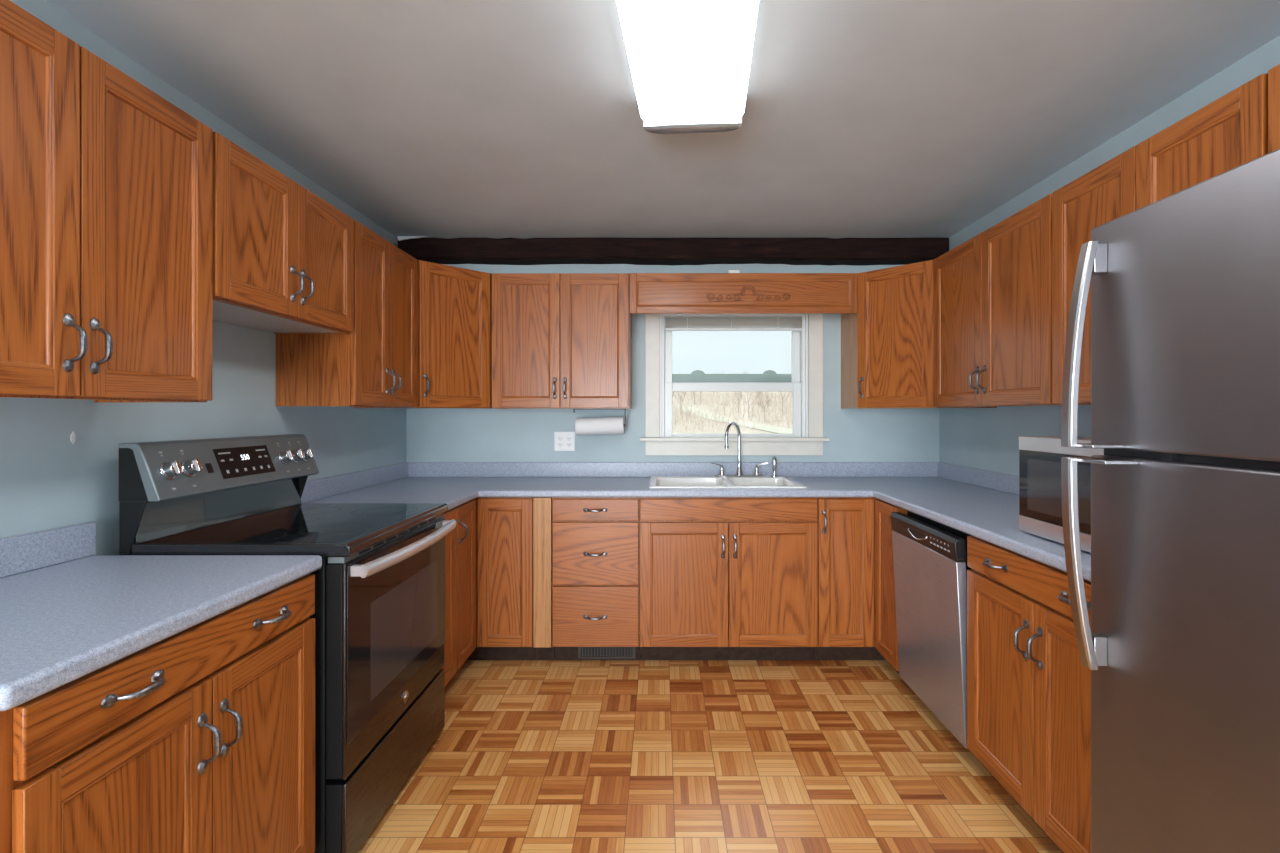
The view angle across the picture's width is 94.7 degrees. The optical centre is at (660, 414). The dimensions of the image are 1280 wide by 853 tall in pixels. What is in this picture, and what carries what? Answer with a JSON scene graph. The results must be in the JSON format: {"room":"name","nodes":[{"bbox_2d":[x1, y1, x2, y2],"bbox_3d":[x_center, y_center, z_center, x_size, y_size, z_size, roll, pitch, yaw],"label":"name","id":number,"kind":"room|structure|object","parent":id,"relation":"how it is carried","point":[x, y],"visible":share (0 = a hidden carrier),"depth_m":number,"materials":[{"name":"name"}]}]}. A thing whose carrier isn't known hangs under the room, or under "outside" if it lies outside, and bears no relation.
{"room":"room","nodes":[
{"label":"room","id":0,"kind":"room"},
{"bbox_2d":[0,0,405,554],"bbox_3d":[-1.628,0.120,-0.090,0.127,2.343,7.440,0,0,0],"label":"wall","id":1,"kind":"structure","parent":0,"point":[48,481],"depth_m":1.80,"materials":[{"name":"blue paint"}]},
{"bbox_2d":[0,522,95,577],"bbox_3d":[-1.555,0.339,1.223,0.019,0.091,0.785,0,0,0],"label":"backsplash","id":2,"kind":"structure","parent":1,"relation":"attached to","point":[26,552],"depth_m":1.48,"materials":[{"name":"grey laminate"}]},
{"bbox_2d":[71,432,75,443],"bbox_3d":[-1.564,0.062,1.570,0.001,0.033,0.014,0,0,0],"label":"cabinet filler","id":3,"kind":"object","parent":1,"relation":"attached to","point":[73,435],"visible":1,"depth_m":1.57,"materials":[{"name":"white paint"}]},
{"bbox_2d":[0,0,211,401],"bbox_3d":[-1.382,-0.414,1.262,0.360,0.762,0.751,0,0,0],"label":"upper cabinet","id":4,"kind":"object","parent":1,"relation":"attached to","point":[106,182],"visible":1,"depth_m":1.29,"materials":[{"name":"brown wood"}]},
{"bbox_2d":[212,132,353,333],"bbox_3d":[-1.382,-0.561,2.015,0.360,0.469,0.748,0,0,0],"label":"upper cabinet","id":5,"kind":"object","parent":1,"relation":"attached to","point":[283,255],"visible":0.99,"depth_m":1.93,"materials":[{"name":"brown wood"}]},
{"bbox_2d":[276,220,417,407],"bbox_3d":[-1.382,-0.414,2.705,0.360,0.762,0.624,0,0,0],"label":"upper cabinet","id":6,"kind":"object","parent":1,"relation":"attached to","point":[375,365],"visible":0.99,"depth_m":2.50,"materials":[{"name":"brown wood"}]},
{"bbox_2d":[45,0,1279,238],"bbox_3d":[0.077,-1.128,-0.090,3.537,0.152,7.694,0,0,0],"label":"ceiling","id":7,"kind":"structure","parent":0,"point":[446,119],"depth_m":1.95,"materials":[{"name":"white paint"}]},
{"bbox_2d":[397,236,427,240],"bbox_3d":[-1.463,-1.039,3.484,0.183,0.023,0.009,0,0,0],"label":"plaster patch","id":8,"kind":"object","parent":7,"relation":"attached to","point":[400,238],"visible":1,"depth_m":3.48,"materials":[{"name":"white paint"}]},
{"bbox_2d":[398,238,948,265],"bbox_3d":[0.076,-0.982,3.558,3.266,0.133,0.140,0,0,0],"label":"ceiling beam","id":9,"kind":"structure","parent":7,"relation":"attached to","point":[489,251],"depth_m":3.49,"materials":[{"name":"brown wood"}]},
{"bbox_2d":[616,0,758,133],"bbox_3d":[0.064,-1.006,1.397,0.340,0.091,1.404,0,0,4],"label":"ceiling light","id":10,"kind":"object","parent":7,"relation":"attached to","point":[690,60],"visible":1,"depth_m":1.60,"materials":[{"name":"white"}]},
{"bbox_2d":[406,264,939,461],"bbox_3d":[0.077,0.120,3.693,3.537,2.343,0.127,0,0,0],"label":"wall","id":11,"kind":"structure","parent":0,"point":[432,434],"depth_m":3.63,"materials":[{"name":"blue paint"}]},
{"bbox_2d":[414,260,491,408],"bbox_3d":[-1.259,-0.414,3.320,0.609,0.762,0.617,0,0,0],"label":"upper cabinet","id":12,"kind":"object","parent":11,"relation":"attached to","point":[455,303],"visible":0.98,"depth_m":3.15,"materials":[{"name":"brown wood"}]},
{"bbox_2d":[492,273,631,408],"bbox_3d":[-0.564,-0.414,3.447,0.776,0.762,0.360,0,0,0],"label":"upper cabinet","id":13,"kind":"object","parent":11,"relation":"attached to","point":[560,340],"visible":1,"depth_m":3.31,"materials":[{"name":"brown wood"}]},
{"bbox_3d":[-0.357,0.020,3.465,0.306,0.106,0.023,0,0,0],"label":"towel holder","id":14,"kind":"object","parent":13,"relation":"attached to","visible":0},
{"bbox_2d":[575,417,623,435],"bbox_3d":[-0.356,0.069,3.465,0.283,0.112,0.106,0,0,0],"label":"paper towel roll","id":15,"kind":"object","parent":14,"relation":"hanging from","point":[596,425],"visible":0.99,"depth_m":3.42,"materials":[{"name":"white paper"}]},
{"bbox_2d":[554,432,574,450],"bbox_3d":[-0.589,0.166,3.625,0.127,0.119,0.008,0,0,0],"label":"wall outlet","id":16,"kind":"object","parent":11,"relation":"attached to","point":[563,441],"visible":1,"depth_m":3.62,"materials":[{"name":"white plastic"}]},
{"bbox_2d":[557,436,562,446],"bbox_3d":[-0.617,0.166,3.623,0.035,0.069,0.002,0,0,0],"label":"receptacle","id":17,"kind":"object","parent":16,"relation":"attached to","point":[559,438],"depth_m":3.62,"materials":[{"name":"white plastic"}]},
{"bbox_2d":[566,436,571,446],"bbox_3d":[-0.561,0.166,3.623,0.035,0.069,0.002,0,0,0],"label":"receptacle","id":18,"kind":"object","parent":16,"relation":"attached to","point":[568,438],"depth_m":3.62,"materials":[{"name":"white plastic"}]},
{"bbox_2d":[301,462,1018,502],"bbox_3d":[0.077,0.339,2.486,3.282,0.091,2.286,0,0,0],"label":"backsplash","id":19,"kind":"structure","parent":11,"relation":"attached to","point":[315,489],"depth_m":3.61,"materials":[{"name":"grey laminate"}]},
{"bbox_2d":[640,314,829,455],"bbox_3d":[0.452,-0.243,3.669,1.156,0.992,0.175,0,0,0],"label":"window","id":20,"kind":"structure","parent":11,"relation":"in","point":[805,380],"depth_m":3.61,"materials":[{"name":"white paint"}]},
{"bbox_2d":[665,314,802,330],"bbox_3d":[0.452,-0.578,3.643,0.853,0.122,0.032,0,0,0],"label":"window blind","id":21,"kind":"object","parent":20,"relation":"attached to","point":[687,320],"visible":0.89,"depth_m":3.63,"materials":[{"name":"white plastic"}]},
{"bbox_2d":[630,273,856,313],"bbox_3d":[0.466,-0.680,3.463,1.278,0.225,0.314,0,0,0],"label":"window valance","id":22,"kind":"object","parent":11,"relation":"attached to","point":[650,293],"visible":1,"depth_m":3.31,"materials":[{"name":"brown wood"}]},
{"bbox_2d":[728,270,739,272],"bbox_3d":[0.417,-0.804,3.345,0.064,0.023,0.030,0,0,0],"label":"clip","id":23,"kind":"object","parent":22,"relation":"on","point":[729,271],"visible":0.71,"depth_m":3.33,"materials":[{"name":"white"}]},
{"bbox_2d":[841,260,936,408],"bbox_3d":[1.405,-0.414,3.321,0.624,0.762,0.614,0,0,0],"label":"upper cabinet","id":24,"kind":"object","parent":11,"relation":"attached to","point":[887,345],"visible":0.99,"depth_m":3.18,"materials":[{"name":"wood"}]},
{"bbox_2d":[357,660,1062,852],"bbox_3d":[0.077,1.342,-0.090,3.537,0.102,7.694,0,0,0],"label":"floor","id":25,"kind":"structure","parent":0,"point":[528,756],"depth_m":2.15,"materials":[{"name":"brown wood"}]},
{"bbox_2d":[0,573,314,852],"bbox_3d":[-1.229,0.858,1.225,0.665,0.867,0.760,0,0,0],"label":"base cabinet","id":26,"kind":"object","parent":25,"relation":"on","point":[200,738],"visible":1,"depth_m":1.16,"materials":[{"name":"brown wood"}]},
{"bbox_2d":[0,522,321,710],"bbox_3d":[-1.244,0.358,1.223,0.641,0.129,0.785,0,0,0],"label":"countertop","id":27,"kind":"structure","parent":26,"relation":"on","point":[68,612],"depth_m":1.26,"materials":[{"name":"blue laminate"}]},
{"bbox_2d":[119,434,455,852],"bbox_3d":[-1.144,0.686,2.007,0.704,1.212,0.764,0,0,0],"label":"electric range","id":28,"kind":"object","parent":25,"relation":"on","point":[379,616],"visible":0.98,"depth_m":1.80,"materials":[{"name":"black paint"}]},
{"bbox_2d":[132,503,447,556],"bbox_3d":[-1.160,0.376,2.007,0.606,0.035,0.757,0,0,0],"label":"cooktop","id":29,"kind":"object","parent":28,"relation":"in","point":[321,529],"depth_m":1.82,"materials":[{"name":"black glass"}]},
{"bbox_2d":[441,508,456,685],"bbox_3d":[-1.249,0.858,2.554,0.626,0.867,0.316,0,0,0],"label":"base cabinet","id":30,"kind":"object","parent":25,"relation":"on","point":[450,645],"visible":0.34,"depth_m":2.65,"materials":[{"name":"brown wood"}]},
{"bbox_2d":[455,497,536,670],"bbox_3d":[-1.107,0.858,3.172,0.912,0.867,0.912,0,0,0],"label":"base cabinet","id":31,"kind":"object","parent":25,"relation":"on","point":[495,534],"visible":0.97,"depth_m":3.00,"materials":[{"name":"brown wood"}]},
{"bbox_2d":[301,462,1090,581],"bbox_3d":[0.077,0.358,2.486,3.282,0.129,2.286,0,0,0],"label":"countertop","id":32,"kind":"structure","parent":31,"relation":"on","point":[982,504],"depth_m":3.05,"materials":[{"name":"blue laminate"}]},
{"bbox_2d":[649,476,806,488],"bbox_3d":[0.348,0.470,3.312,0.815,0.194,0.540,0,0,0],"label":"sink","id":33,"kind":"object","parent":32,"relation":"in","point":[656,482],"visible":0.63,"depth_m":3.49,"materials":[{"name":"white ceramic"}]},
{"bbox_2d":[771,457,777,476],"bbox_3d":[0.683,0.316,3.533,0.041,0.116,0.040,0,0,-25],"label":"sprayer","id":34,"kind":"object","parent":33,"relation":"on","point":[774,459],"visible":1,"depth_m":3.52,"materials":[{"name":"silver metal"}]},
{"bbox_2d":[711,422,767,476],"bbox_3d":[0.472,0.209,3.528,0.308,0.330,0.166,0,0,-26],"label":"kitchen faucet","id":35,"kind":"object","parent":32,"relation":"on","point":[739,473],"visible":1,"depth_m":3.52,"materials":[{"name":"silver metal"}]},
{"bbox_2d":[1019,436,1103,552],"bbox_3d":[1.354,0.228,1.673,0.371,0.313,0.500,0,0,0],"label":"microwave","id":36,"kind":"object","parent":32,"relation":"on","point":[1040,496],"visible":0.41,"depth_m":1.78,"materials":[{"name":"metal"}]},
{"bbox_2d":[533,497,554,659],"bbox_3d":[-0.603,0.858,3.292,0.094,0.866,0.574,0,0,0],"label":"strip","id":37,"kind":"object","parent":25,"relation":"on","point":[542,506],"visible":0.52,"depth_m":3.00,"materials":[{"name":"brown wood"}]},
{"bbox_2d":[552,497,639,659],"bbox_3d":[-0.332,0.858,3.294,0.446,0.867,0.665,0,0,0],"label":"base cabinet","id":38,"kind":"object","parent":25,"relation":"on","point":[596,540],"visible":0.99,"depth_m":3.00,"materials":[{"name":"brown wood"}]},
{"bbox_2d":[578,647,634,658],"bbox_3d":[-0.282,1.240,3.090,0.300,0.079,0.010,0,0,0],"label":"register","id":39,"kind":"object","parent":38,"relation":"attached to","point":[583,652],"visible":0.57,"depth_m":3.09,"materials":[{"name":"brown metal"}]},
{"bbox_2d":[640,497,816,659],"bbox_3d":[0.348,0.858,3.294,0.908,0.867,0.665,0,0,0],"label":"base cabinet","id":40,"kind":"object","parent":25,"relation":"on","point":[722,578],"visible":0.99,"depth_m":3.01,"materials":[{"name":"brown wood"}]},
{"bbox_2d":[813,497,906,673],"bbox_3d":[1.261,0.858,3.172,0.912,0.867,0.912,0,0,0],"label":"base cabinet","id":41,"kind":"object","parent":25,"relation":"on","point":[856,604],"visible":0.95,"depth_m":3.00,"materials":[{"name":"brown wood"}]},
{"bbox_2d":[890,510,991,774],"bbox_3d":[1.376,0.858,2.409,0.655,0.866,0.597,0,0,0],"label":"dishwasher","id":42,"kind":"object","parent":25,"relation":"on","point":[930,556],"visible":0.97,"depth_m":2.32,"materials":[{"name":"silver metal"}]},
{"bbox_2d":[967,535,1090,852],"bbox_3d":[1.383,0.858,1.722,0.665,0.867,0.761,0,0,0],"label":"base cabinet","id":43,"kind":"object","parent":25,"relation":"on","point":[1029,687],"visible":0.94,"depth_m":1.74,"materials":[{"name":"brown wood"}]},
{"bbox_2d":[1061,149,1279,852],"bbox_3d":[1.274,0.443,0.909,0.831,1.696,0.762,0,0,0],"label":"refrigerator","id":44,"kind":"object","parent":25,"relation":"on","point":[1180,649],"visible":1,"depth_m":1.06,"materials":[{"name":"silver metal"}]},
{"bbox_2d":[907,510,970,577],"bbox_3d":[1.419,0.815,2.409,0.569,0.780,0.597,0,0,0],"label":"control panel","id":45,"kind":"object","parent":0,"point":[961,534],"depth_m":2.36,"materials":[{"name":"black paint"}]},
{"bbox_2d":[940,36,1279,475],"bbox_3d":[1.782,0.120,-0.090,0.127,2.343,7.440,0,0,0],"label":"wall","id":46,"kind":"structure","parent":0,"point":[979,438],"depth_m":2.69,"materials":[{"name":"blue paint"}]},
{"bbox_2d":[933,194,1055,407],"bbox_3d":[1.536,-0.414,2.562,0.360,0.762,0.911,0,0,0],"label":"upper cabinet","id":47,"kind":"object","parent":46,"relation":"attached to","point":[992,292],"visible":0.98,"depth_m":2.46,"materials":[{"name":"brown wood"}]},
{"bbox_2d":[1052,73,1267,404],"bbox_3d":[1.536,-0.414,1.732,0.360,0.762,0.743,0,0,0],"label":"upper cabinet","id":48,"kind":"object","parent":46,"relation":"attached to","point":[1229,132],"visible":0.34,"depth_m":1.72,"materials":[{"name":"brown wood"}]},
{"bbox_2d":[1268,64,1279,152],"bbox_3d":[1.536,-0.634,0.940,0.360,0.321,0.837,0,0,0],"label":"upper cabinet","id":49,"kind":"object","parent":46,"relation":"attached to","point":[1273,73],"visible":0.49,"depth_m":1.34,"materials":[{"name":"brown wood"}]},
{"label":"outside","id":50,"kind":"structure","parent":0,"visible":0},
{"bbox_2d":[672,392,791,433],"bbox_3d":[30.000,-2.676,92.500,220.000,10.634,176.000,0,0,0],"label":"grass","id":51,"kind":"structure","parent":50,"point":[710,429],"depth_m":82.04,"materials":[{"name":"beige plant"}]},
{"bbox_2d":[672,392,791,432],"bbox_3d":[29.242,-2.592,99.853,102.953,10.078,82.196,0,0,0],"label":"brush","id":52,"kind":"object","parent":51,"relation":"on","point":[726,395],"visible":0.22,"depth_m":82.66,"materials":[{"name":"beige plant"}]},
{"bbox_2d":[734,392,742,410],"bbox_3d":[11.288,-2.195,85.210,1.933,4.123,2.079,0,0,-4],"label":"bare tree","id":53,"kind":"object","parent":51,"relation":"on","point":[735,392],"visible":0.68,"depth_m":85.28,"materials":[{"name":"grey plant"}]},
{"bbox_2d":[746,392,761,414],"bbox_3d":[12.120,-2.149,79.753,3.370,5.431,2.863,0,0,7],"label":"bare tree","id":54,"kind":"object","parent":51,"relation":"on","point":[758,394],"visible":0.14,"depth_m":79.38,"materials":[{"name":"grey plant"}]},
{"bbox_2d":[756,392,771,421],"bbox_3d":[13.035,-1.150,73.754,2.258,4.331,2.470,0,0,35],"label":"bare tree","id":55,"kind":"object","parent":51,"relation":"on","point":[761,400],"visible":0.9,"depth_m":73.83,"materials":[{"name":"grey plant"}]},
{"bbox_2d":[780,392,790,413],"bbox_3d":[17.507,-2.807,84.143,3.591,5.786,3.050,0,0,-11],"label":"bare tree","id":56,"kind":"object","parent":51,"relation":"on","point":[780,392],"visible":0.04,"depth_m":83.70,"materials":[{"name":"grey plant"}]},
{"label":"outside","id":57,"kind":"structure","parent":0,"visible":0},
{"bbox_2d":[677,407,791,433],"bbox_3d":[9.345,0.472,71.750,14.510,3.280,43.500,0,0,0],"label":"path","id":58,"kind":"structure","parent":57,"point":[756,426],"depth_m":69.73,"materials":[{"name":"beige"}]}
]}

